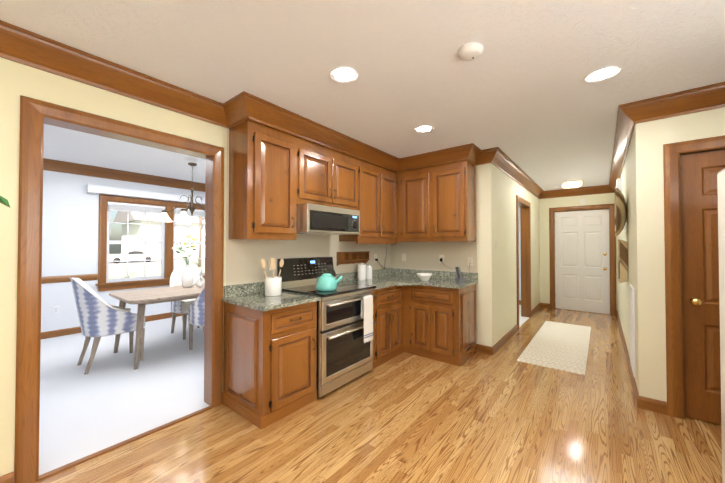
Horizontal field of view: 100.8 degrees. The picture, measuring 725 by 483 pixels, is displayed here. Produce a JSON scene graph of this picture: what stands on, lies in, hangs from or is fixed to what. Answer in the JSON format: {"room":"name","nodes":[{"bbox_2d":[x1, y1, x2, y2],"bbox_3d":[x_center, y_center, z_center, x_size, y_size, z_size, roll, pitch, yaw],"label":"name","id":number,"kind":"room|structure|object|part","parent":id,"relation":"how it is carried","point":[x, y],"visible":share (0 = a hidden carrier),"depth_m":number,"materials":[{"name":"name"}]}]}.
{"room":"kitchen","nodes":[
{"label":"kitchen","id":0,"kind":"room"},
{"bbox_2d":[41,170,204,331],"bbox_3d":[-4.153,0.121,5.011,0.150,2.590,6.040,-1,-1,39],"label":"wall","id":1,"kind":"structure","parent":0,"point":[70,221],"depth_m":4.55,"materials":[{"name":"paint"}]},
{"bbox_2d":[52,306,58,313],"bbox_3d":[-4.517,1.008,4.420,0.030,0.114,0.070,-1,-1,39],"label":"outlet","id":2,"kind":"object","parent":1,"relation":"attached to","point":[55,309],"visible":1,"depth_m":4.41,"materials":[{"name":"white paint"}]},
{"bbox_2d":[41,274,97,283],"bbox_3d":[-5.047,0.549,3.742,0.024,0.100,2.650,-1,-1,39],"label":"trim","id":3,"kind":"structure","parent":1,"relation":"attached to","point":[65,278],"depth_m":4.49,"materials":[{"name":"brown wood"}]},
{"bbox_2d":[41,312,187,338],"bbox_3d":[-4.088,1.361,4.943,0.014,0.098,5.800,-1,-1,39],"label":"baseboard","id":4,"kind":"structure","parent":1,"relation":"attached to","point":[62,332],"depth_m":4.56,"materials":[{"name":"brown wood"}]},
{"bbox_2d":[43,158,204,191],"bbox_3d":[-4.050,-1.098,4.947,0.112,0.150,5.800,-1,-1,39],"label":"crown molding","id":5,"kind":"structure","parent":1,"relation":"attached to","point":[76,168],"depth_m":4.90,"materials":[{"name":"brown wood"}]},
{"bbox_2d":[87,184,204,204],"bbox_3d":[-3.552,-0.813,5.569,0.108,0.115,2.320,-1,-1,39],"label":"window valance","id":6,"kind":"object","parent":1,"relation":"attached to","point":[97,189],"visible":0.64,"depth_m":5.14,"materials":[{"name":"white fabric"}]},
{"bbox_2d":[95,194,204,291],"bbox_3d":[-3.617,0.031,5.609,0.165,1.557,2.080,-1,-1,39],"label":"window","id":7,"kind":"structure","parent":1,"relation":"in","point":[102,285],"depth_m":5.24,"materials":[{"name":"brown wood"}]},
{"bbox_3d":[-3.661,0.021,5.644,0.052,1.328,1.816,-1,-1,39],"label":"window sashes","id":8,"kind":"part","parent":7,"relation":"part of","materials":[{"name":"wood"}]},
{"bbox_2d":[107,202,204,247],"bbox_3d":[-3.614,0.012,5.607,0.060,1.306,1.800,-1,-1,39],"label":"window blinds","id":9,"kind":"object","parent":7,"relation":"attached to","point":[117,206],"visible":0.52,"depth_m":5.32,"materials":[{"name":"white paint"}]},
{"bbox_2d":[39,315,208,474],"bbox_3d":[-2.690,1.427,3.828,3.890,0.066,6.040,-1,-1,39],"label":"floor","id":10,"kind":"structure","parent":0,"point":[111,398],"depth_m":2.80,"materials":[{"name":"white carpet"}]},
{"bbox_2d":[70,278,144,374],"bbox_3d":[-2.900,0.888,3.435,0.565,1.001,0.653,-1,-1,39],"label":"head chair","id":11,"kind":"object","parent":10,"relation":"on","point":[99,317],"visible":0.98,"depth_m":3.20,"materials":[{"name":"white fabric"}]},
{"bbox_2d":[109,283,204,369],"bbox_3d":[-2.264,1.023,4.160,0.950,0.756,1.800,-1,-1,39],"label":"dining table","id":12,"kind":"object","parent":10,"relation":"on","point":[142,298],"visible":0.48,"depth_m":3.53,"materials":[{"name":"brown wood"}]},
{"bbox_2d":[172,235,196,287],"bbox_3d":[-2.497,0.272,4.213,0.198,0.746,0.344,-1,-1,39],"label":"vase","id":13,"kind":"object","parent":12,"relation":"on","point":[187,280],"visible":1,"depth_m":4.18,"materials":[{"name":"white ceramic"}]},
{"bbox_2d":[196,271,203,287],"bbox_3d":[-2.279,0.527,4.204,0.038,0.235,0.156,0,-1,4],"label":"ring vase","id":14,"kind":"object","parent":12,"relation":"on","point":[197,281],"visible":1,"depth_m":4.19,"materials":[{"name":"white ceramic"}]},
{"bbox_2d":[170,267,204,339],"bbox_3d":[-2.625,0.905,4.614,0.653,1.001,0.565,-1,-1,39],"label":"dining chair","id":15,"kind":"object","parent":10,"relation":"on","point":[180,307],"visible":0.4,"depth_m":4.54,"materials":[{"name":"white fabric"}]},
{"bbox_2d":[187,288,204,349],"bbox_3d":[-1.887,0.894,3.874,0.653,1.001,0.565,-1,-1,39],"label":"dining chair","id":16,"kind":"object","parent":10,"relation":"on","point":[196,309],"visible":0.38,"depth_m":3.63,"materials":[{"name":"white fabric"}]},
{"bbox_2d":[43,124,205,182],"bbox_3d":[-2.713,-1.239,3.884,3.830,0.100,6.040,-1,-1,39],"label":"ceiling","id":17,"kind":"structure","parent":0,"point":[68,145],"depth_m":4.14,"materials":[{"name":"white paint"}]},
{"bbox_2d":[156,162,204,223],"bbox_3d":[-2.454,-0.694,4.316,0.802,0.848,0.823,-1,-1,39],"label":"chandelier","id":18,"kind":"object","parent":17,"relation":"hanging from","point":[183,218],"visible":0.75,"depth_m":4.21,"materials":[{"name":"white glass"}]},
{"bbox_2d":[0,57,389,475],"bbox_3d":[-1.419,0.117,2.368,0.060,2.525,6.110,-1,-1,39],"label":"wall","id":19,"kind":"structure","parent":0,"point":[242,261],"depth_m":1.86,"materials":[{"name":"paint"}]},
{"bbox_2d":[0,471,13,482],"bbox_3d":[-2.563,1.309,0.856,0.014,0.098,2.046,-1,-1,39],"label":"baseboard","id":20,"kind":"structure","parent":19,"relation":"attached to","point":[7,478],"depth_m":1.64,"materials":[{"name":"brown wood"}]},
{"bbox_2d":[14,95,223,482],"bbox_3d":[-1.613,0.281,2.169,0.168,2.192,1.164,-1,-1,39],"label":"door frame","id":21,"kind":"structure","parent":19,"relation":"attached to","point":[36,115],"depth_m":1.73,"materials":[{"name":"brown wood"}]},
{"bbox_2d":[0,20,239,128],"bbox_3d":[-2.115,-1.084,1.366,0.120,0.150,3.170,-1,-1,39],"label":"crown molding","id":22,"kind":"structure","parent":19,"relation":"attached to","point":[28,48],"depth_m":1.93,"materials":[{"name":"brown wood"}]},
{"bbox_2d":[39,406,211,480],"bbox_3d":[-1.562,1.371,2.112,0.037,0.011,0.980,-1,-1,39],"label":"trim","id":23,"kind":"structure","parent":19,"relation":"attached to","point":[87,458],"depth_m":2.01,"materials":[{"name":"brown wood"}]},
{"bbox_2d":[229,120,300,239],"bbox_3d":[-0.891,-0.576,2.733,0.320,1.122,0.505,-1,-1,39],"label":"upper cabinet","id":24,"kind":"object","parent":19,"relation":"attached to","point":[276,176],"depth_m":2.58,"materials":[{"name":"brown wood"}]},
{"bbox_2d":[268,259,274,270],"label":"outlet","id":25,"kind":"object","parent":19,"relation":"attached to","point":[269,268],"depth_m":2.94,"materials":[{"name":"beige"}]},
{"bbox_2d":[224,268,389,295],"bbox_3d":[-0.380,0.447,3.599,0.020,0.100,2.597,-1,-1,39],"label":"backsplash","id":26,"kind":"structure","parent":19,"relation":"attached to","point":[238,289],"depth_m":2.81,"materials":[{"name":"grey stone"}]},
{"bbox_2d":[301,138,332,206],"bbox_3d":[-0.590,-0.744,3.113,0.320,0.777,0.461,-1,-1,39],"label":"upper cabinet","id":27,"kind":"object","parent":19,"relation":"attached to","point":[316,159],"depth_m":3.02,"materials":[{"name":"brown wood"}]},
{"bbox_2d":[297,203,359,234],"bbox_3d":[-0.436,-0.214,3.181,0.465,0.266,0.760,-1,-1,39],"label":"microwave","id":28,"kind":"object","parent":27,"relation":"attached to","point":[314,219],"visible":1,"depth_m":2.95,"materials":[{"name":"silver metal"}]},
{"bbox_2d":[333,150,360,211],"bbox_3d":[-0.306,-0.739,3.469,0.320,0.777,0.449,-1,-1,39],"label":"upper cabinet","id":29,"kind":"object","parent":19,"relation":"attached to","point":[346,168],"depth_m":3.38,"materials":[{"name":"brown wood"}]},
{"bbox_2d":[337,251,369,265],"bbox_3d":[-0.109,0.216,3.892,0.085,0.170,0.570,-1,-1,39],"label":"shelf rack","id":30,"kind":"object","parent":19,"relation":"attached to","point":[353,257],"visible":1,"depth_m":3.88,"materials":[{"name":"brown wood"}]},
{"bbox_2d":[339,160,380,243],"bbox_3d":[-0.029,-0.561,3.814,0.320,1.122,0.440,-1,-1,39],"label":"upper cabinet","id":31,"kind":"object","parent":19,"relation":"attached to","point":[370,214],"depth_m":3.72,"materials":[{"name":"brown wood"}]},
{"bbox_2d":[374,254,385,268],"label":"outlet","id":32,"kind":"object","parent":19,"relation":"attached to","point":[375,255],"depth_m":4.32,"materials":[{"name":"beige"}]},
{"bbox_2d":[381,167,396,243],"bbox_3d":[0.233,-0.557,4.144,0.320,1.122,0.403,-1,-1,39],"label":"upper cabinet","id":33,"kind":"object","parent":19,"relation":"attached to","point":[388,177],"depth_m":4.05,"materials":[{"name":"brown wood"}]},
{"bbox_2d":[0,0,724,190],"bbox_3d":[1.299,-1.243,2.574,4.080,0.200,9.790,-1,-1,39],"label":"ceiling","id":34,"kind":"structure","parent":0,"point":[528,100],"depth_m":1.89,"materials":[{"name":"white paint"}]},
{"bbox_2d":[0,196,9,207],"bbox_3d":[-1.295,-0.524,0.770,0.382,1.286,0.512,-1,-1,39],"label":"pothos plant","id":35,"kind":"object","parent":34,"relation":"hanging from","point":[4,201],"visible":1,"depth_m":0.91,"materials":[{"name":"green plant"}]},
{"bbox_2d":[232,91,399,171],"bbox_3d":[-0.219,-1.057,3.254,0.134,0.150,2.370,-1,-1,39],"label":"crown molding","id":36,"kind":"structure","parent":34,"relation":"attached to","point":[246,106],"depth_m":2.81,"materials":[{"name":"brown wood"}]},
{"bbox_2d":[329,66,357,83],"bbox_3d":[-0.128,-1.144,2.058,0.205,0.011,0.207,-1,-1,39],"label":"recessed light","id":37,"kind":"object","parent":34,"relation":"in","point":[343,75],"depth_m":2.07,"materials":[{"name":"white paint"}]},
{"bbox_2d":[414,125,433,132],"bbox_3d":[0.617,-1.130,3.007,0.201,0.011,0.214,-1,-1,39],"label":"recessed light","id":38,"kind":"object","parent":34,"relation":"in","point":[430,128],"depth_m":3.03,"materials":[{"name":"white paint"}]},
{"bbox_2d":[400,143,475,171],"bbox_3d":[0.926,-1.050,3.787,0.962,0.150,0.114,-1,-1,39],"label":"crown molding","id":39,"kind":"structure","parent":34,"relation":"attached to","point":[468,151],"depth_m":3.75,"materials":[{"name":"brown wood"}]},
{"bbox_2d":[458,42,482,60],"bbox_3d":[0.650,-1.135,1.805,0.144,0.038,0.144,-1,-1,39],"label":"smoke detector","id":40,"kind":"object","parent":34,"relation":"attached to","point":[469,51],"visible":1,"depth_m":1.77,"materials":[{"name":"white paint"}]},
{"bbox_2d":[562,180,582,187],"bbox_3d":[3.870,-1.055,5.542,0.262,0.092,0.262,0,-1,19],"label":"flush ceiling light","id":41,"kind":"object","parent":34,"relation":"attached to","point":[573,184],"visible":1,"depth_m":5.45,"materials":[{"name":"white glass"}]},
{"bbox_2d":[584,66,620,83],"bbox_3d":[1.638,-1.144,2.052,0.193,0.011,0.219,-1,-1,39],"label":"recessed light","id":42,"kind":"object","parent":34,"relation":"in","point":[604,75],"depth_m":2.06,"materials":[{"name":"white paint"}]},
{"bbox_2d":[34,307,721,482],"bbox_3d":[1.323,1.412,2.518,4.020,0.060,9.790,-1,-1,39],"label":"floor","id":43,"kind":"structure","parent":0,"point":[502,414],"depth_m":2.13,"materials":[{"name":"brown wood"}]},
{"bbox_2d":[222,300,319,428],"bbox_3d":[-0.796,0.948,2.597,0.610,0.870,0.546,-1,-1,39],"label":"base cabinet","id":44,"kind":"object","parent":43,"relation":"on","point":[269,360],"depth_m":2.37,"materials":[{"name":"brown wood"}]},
{"bbox_2d":[222,292,320,311],"bbox_3d":[-0.788,0.498,2.593,0.635,0.030,0.568,-1,-1,39],"label":"countertop","id":45,"kind":"structure","parent":44,"relation":"on","point":[258,301],"depth_m":2.47,"materials":[{"name":"grey stone"}]},
{"bbox_2d":[261,258,283,295],"bbox_3d":[-0.809,0.316,2.714,0.148,0.335,0.252,-1,-1,39],"label":"utensil crock","id":46,"kind":"object","parent":45,"relation":"on","point":[273,285],"visible":1,"depth_m":2.66,"materials":[{"name":"white ceramic"}]},
{"bbox_2d":[277,257,375,397],"bbox_3d":[-0.339,0.782,3.083,0.722,1.215,0.764,-1,-1,39],"label":"range","id":47,"kind":"object","parent":43,"relation":"on","point":[345,324],"visible":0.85,"depth_m":2.91,"materials":[{"name":"silver metal"}]},
{"bbox_2d":[316,265,342,290],"bbox_3d":[-0.337,0.347,2.905,0.206,0.238,0.236,-1,-1,39],"label":"kettle","id":48,"kind":"object","parent":47,"relation":"on","point":[326,281],"visible":0.98,"depth_m":2.83,"materials":[{"name":"teal ceramic"}]},
{"bbox_2d":[361,295,373,342],"bbox_3d":[0.047,0.776,3.028,0.048,0.454,0.152,-1,-1,39],"label":"towel","id":49,"kind":"object","parent":47,"relation":"hanging from","point":[366,300],"depth_m":3.01,"materials":[{"name":"fabric"}]},
{"bbox_2d":[370,288,405,370],"bbox_3d":[0.076,0.963,3.692,0.610,0.870,0.695,-1,-1,39],"label":"base cabinet","id":50,"kind":"object","parent":43,"relation":"on","point":[389,308],"depth_m":3.49,"materials":[{"name":"brown wood"}]},
{"bbox_2d":[406,284,476,365],"bbox_3d":[0.987,0.965,3.800,0.720,0.870,0.610,-1,-1,39],"label":"base cabinet","id":51,"kind":"object","parent":43,"relation":"on","point":[442,328],"depth_m":3.53,"materials":[{"name":"brown wood"}]},
{"bbox_2d":[340,276,477,295],"bbox_3d":[0.543,0.513,3.712,1.323,0.030,1.311,-1,-1,39],"label":"countertop","id":52,"kind":"structure","parent":51,"relation":"on","point":[408,285],"depth_m":3.64,"materials":[{"name":"grey stone"}]},
{"bbox_2d":[357,263,366,280],"bbox_3d":[-0.006,0.387,3.866,0.118,0.226,0.118,-1,-1,39],"label":"canister","id":53,"kind":"object","parent":52,"relation":"on","point":[361,271],"visible":1,"depth_m":3.82,"materials":[{"name":"white ceramic"}]},
{"bbox_2d":[366,265,371,279],"bbox_3d":[0.087,0.403,3.990,0.090,0.196,0.090,-1,-1,39],"label":"canister","id":54,"kind":"object","parent":52,"relation":"on","point":[368,272],"visible":0.9,"depth_m":3.95,"materials":[{"name":"white ceramic"}]},
{"bbox_2d":[417,273,431,280],"bbox_3d":[0.789,0.454,3.820,0.200,0.090,0.200,-1,-1,39],"label":"bowl","id":55,"kind":"object","parent":52,"relation":"on","point":[424,276],"visible":1,"depth_m":3.76,"materials":[{"name":"white ceramic"}]},
{"bbox_2d":[454,266,465,280],"bbox_3d":[1.235,0.408,3.806,0.107,0.181,0.100,0,-1,-21],"label":"cordless phone","id":56,"kind":"object","parent":52,"relation":"on","point":[459,275],"visible":1,"depth_m":3.78,"materials":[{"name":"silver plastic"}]},
{"bbox_2d":[517,321,590,375],"bbox_3d":[2.787,1.401,4.229,0.640,0.009,2.350,-1,-1,39],"label":"runner rug","id":57,"kind":"object","parent":43,"relation":"on","point":[559,346],"visible":0.86,"depth_m":3.90,"materials":[{"name":"beige fabric"}]},
{"bbox_2d":[717,168,724,482],"bbox_3d":[1.973,0.481,1.080,0.874,1.760,0.910,-1,-1,39],"label":"fridge","id":58,"kind":"object","parent":43,"relation":"on","point":[721,205],"visible":1,"depth_m":1.61,"materials":[{"name":"white"}]},
{"bbox_2d":[390,163,494,346],"bbox_3d":[1.053,0.143,4.228,1.490,2.525,0.120,-1,-1,39],"label":"wall","id":59,"kind":"structure","parent":0,"point":[425,255],"depth_m":3.81,"materials":[{"name":"paint"}]},
{"bbox_2d":[397,167,428,241],"bbox_3d":[0.775,-0.556,4.175,0.528,1.122,0.320,-1,-1,39],"label":"upper cabinet","id":60,"kind":"object","parent":59,"relation":"attached to","point":[412,185],"depth_m":4.05,"materials":[{"name":"brown wood"}]},
{"bbox_2d":[390,268,477,279],"bbox_3d":[0.945,0.455,4.217,1.323,0.100,0.021,-1,-1,39],"label":"backsplash","id":61,"kind":"structure","parent":59,"relation":"attached to","point":[393,271],"depth_m":4.13,"materials":[{"name":"grey stone"}]},
{"bbox_2d":[439,255,443,262],"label":"outlet","id":62,"kind":"object","parent":59,"relation":"attached to","point":[441,257],"depth_m":4.10,"materials":[{"name":"beige plastic"}]},
{"bbox_2d":[429,160,475,241],"bbox_3d":[1.165,-0.561,3.864,0.470,1.122,0.320,-1,-1,39],"label":"upper cabinet","id":63,"kind":"object","parent":59,"relation":"attached to","point":[452,186],"depth_m":3.74,"materials":[{"name":"brown wood"}]},
{"bbox_2d":[468,257,472,265],"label":"outlet","id":64,"kind":"object","parent":59,"relation":"attached to","point":[470,260],"depth_m":3.87,"materials":[{"name":"beige plastic"}]},
{"bbox_2d":[467,146,483,165],"bbox_3d":[1.405,-1.051,3.683,0.140,0.150,0.320,-1,-1,39],"label":"crown molding","id":65,"kind":"structure","parent":59,"relation":"attached to","point":[479,160],"depth_m":3.73,"materials":[{"name":"brown wood"}]},
{"bbox_2d":[494,166,539,343],"bbox_3d":[2.735,0.157,5.240,0.120,2.525,3.560,-1,-1,39],"label":"wall","id":66,"kind":"structure","parent":0,"point":[507,189],"depth_m":4.38,"materials":[{"name":"paint"}]},
{"bbox_2d":[491,324,517,354],"bbox_3d":[2.031,1.357,4.232,0.014,0.098,1.400,-1,-1,39],"label":"baseboard","id":67,"kind":"structure","parent":66,"relation":"attached to","point":[505,338],"depth_m":4.10,"materials":[{"name":"brown wood"}]},
{"bbox_2d":[484,147,543,198],"bbox_3d":[2.746,-1.031,5.100,0.132,0.150,3.792,-1,-1,39],"label":"crown molding","id":68,"kind":"structure","parent":66,"relation":"attached to","point":[495,156],"depth_m":4.31,"materials":[{"name":"brown wood"}]},
{"bbox_2d":[516,195,530,329],"bbox_3d":[2.770,0.339,5.281,0.168,2.162,1.134,-1,-1,39],"label":"door frame","id":69,"kind":"structure","parent":66,"relation":"attached to","point":[525,212],"depth_m":5.63,"materials":[{"name":"brown wood"}]},
{"bbox_2d":[531,303,542,316],"bbox_3d":[3.546,1.383,6.113,0.040,0.098,1.156,-1,-1,39],"label":"baseboard","id":70,"kind":"structure","parent":66,"relation":"attached to","point":[539,305],"depth_m":6.14,"materials":[{"name":"brown wood"}]},
{"bbox_2d":[519,305,528,327],"bbox_3d":[2.199,1.422,5.649,1.490,0.008,3.560,-1,-1,39],"label":"floor","id":71,"kind":"structure","parent":0,"point":[522,320],"depth_m":5.49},
{"bbox_2d":[518,193,617,310],"bbox_3d":[3.901,0.177,6.664,2.910,2.525,0.120,-1,-1,39],"label":"wall","id":72,"kind":"structure","parent":0,"point":[546,204],"depth_m":6.50,"materials":[{"name":"paint"}]},
{"bbox_2d":[544,185,607,198],"bbox_3d":[4.368,-1.016,6.160,1.050,0.150,0.112,-1,-1,39],"label":"crown molding","id":73,"kind":"structure","parent":72,"relation":"attached to","point":[602,189],"depth_m":6.14,"materials":[{"name":"brown wood"}]},
{"bbox_2d":[554,209,609,313],"bbox_3d":[4.473,0.396,6.146,0.905,2.056,0.111,-1,-1,39],"label":"front door","id":74,"kind":"structure","parent":72,"relation":"in","point":[582,272],"depth_m":6.13,"materials":[{"name":"white paint"}]},
{"bbox_2d":[555,308,609,314],"bbox_3d":[4.503,1.429,6.167,0.910,0.007,0.120,-1,-1,39],"label":"trim","id":75,"kind":"structure","parent":72,"relation":"attached to","point":[582,311],"depth_m":6.11,"materials":[{"name":"brown wood"}]},
{"bbox_2d":[549,204,616,315],"bbox_3d":[4.496,0.352,6.174,1.094,2.162,0.147,-1,-1,39],"label":"door frame","id":76,"kind":"structure","parent":72,"relation":"attached to","point":[612,239],"depth_m":5.96,"materials":[{"name":"brown wood"}]},
{"bbox_2d":[617,131,637,388],"bbox_3d":[3.690,0.142,4.160,0.120,2.525,4.060,-1,-1,39],"label":"wall","id":77,"kind":"structure","parent":0,"point":[628,233],"depth_m":3.24,"materials":[{"name":"paint"}]},
{"bbox_2d":[616,178,621,191],"bbox_3d":[3.733,-0.803,4.369,0.053,0.180,0.300,-1,-1,39],"label":"box","id":78,"kind":"object","parent":77,"relation":"attached to","point":[619,183],"visible":0.64,"depth_m":4.25,"materials":[{"name":"white paint"}]},
{"bbox_2d":[614,187,626,236],"bbox_3d":[2.997,-0.345,3.479,0.100,0.580,0.580,-1,-1,39],"label":"hanging basket","id":79,"kind":"object","parent":77,"relation":"attached to","point":[620,209],"visible":1,"depth_m":3.33,"materials":[{"name":"wicker"}]},
{"bbox_2d":[618,239,627,282],"bbox_3d":[3.064,0.226,3.532,0.070,0.500,0.420,-1,-1,39],"label":"basket tray","id":80,"kind":"object","parent":77,"relation":"attached to","point":[622,261],"visible":1,"depth_m":3.38,"materials":[{"name":"wicker"}]},
{"bbox_2d":[608,101,639,192],"bbox_3d":[3.527,-1.045,4.158,0.112,0.150,4.292,-1,-1,39],"label":"crown molding","id":81,"kind":"structure","parent":77,"relation":"attached to","point":[628,115],"depth_m":2.99,"materials":[{"name":"brown wood"}]},
{"bbox_2d":[617,311,645,409],"bbox_3d":[3.608,1.355,4.123,0.044,0.098,4.194,-1,-1,39],"label":"baseboard","id":82,"kind":"structure","parent":77,"relation":"attached to","point":[640,400],"depth_m":2.86,"materials":[{"name":"brown wood"}]},
{"bbox_2d":[629,285,635,377],"bbox_3d":[2.595,0.837,2.887,0.016,0.800,0.400,-1,-1,39],"label":"air vent","id":83,"kind":"object","parent":77,"relation":"in","point":[632,324],"visible":1,"depth_m":2.77,"materials":[{"name":"white metal"}]},
{"bbox_2d":[634,107,724,401],"bbox_3d":[2.775,0.115,2.217,1.110,2.525,0.120,-1,-1,39],"label":"wall","id":84,"kind":"structure","parent":0,"point":[651,138],"depth_m":2.44,"materials":[{"name":"paint"}]},
{"bbox_2d":[640,82,724,122],"bbox_3d":[2.668,-1.072,2.171,0.960,0.150,0.112,-1,-1,39],"label":"crown molding","id":85,"kind":"structure","parent":84,"relation":"attached to","point":[709,97],"depth_m":2.31,"materials":[{"name":"brown wood"}]},
{"bbox_2d":[663,135,724,418],"bbox_3d":[2.832,0.295,2.156,0.944,2.162,0.147,-1,-1,39],"label":"door frame","id":86,"kind":"structure","parent":84,"relation":"attached to","point":[672,152],"depth_m":2.36,"materials":[{"name":"brown wood"}]},
{"bbox_2d":[680,150,724,424],"bbox_3d":[2.808,0.340,2.126,0.752,2.056,0.106,-1,-1,39],"label":"pantry door","id":87,"kind":"structure","parent":84,"relation":"in","point":[700,292],"depth_m":2.31,"materials":[{"name":"brown wood"}]},
{"label":"outside","id":88,"kind":"structure","parent":0,"visible":0},
{"bbox_2d":[109,254,204,278],"bbox_3d":[-28.320,2.536,41.741,83.360,0.030,110.000,-1,-1,39],"label":"ground","id":89,"kind":"structure","parent":88,"point":[135,269],"depth_m":26.80,"materials":[{"name":"white"}]},
{"bbox_2d":[109,250,156,262],"bbox_3d":[-26.741,1.721,34.601,1.820,1.400,4.780,-1,-1,39],"label":"car","id":90,"kind":"object","parent":89,"relation":"on","point":[134,255],"visible":0.79,"depth_m":34.15,"materials":[{"name":"white paint"}]},
{"bbox_2d":[113,211,204,266],"bbox_3d":[-23.572,-2.428,31.637,54.343,9.643,42.000,-1,-1,39],"label":"house","id":91,"kind":"structure","parent":89,"relation":"on","point":[137,232],"depth_m":45.51,"materials":[{"name":"grey"}]}
]}

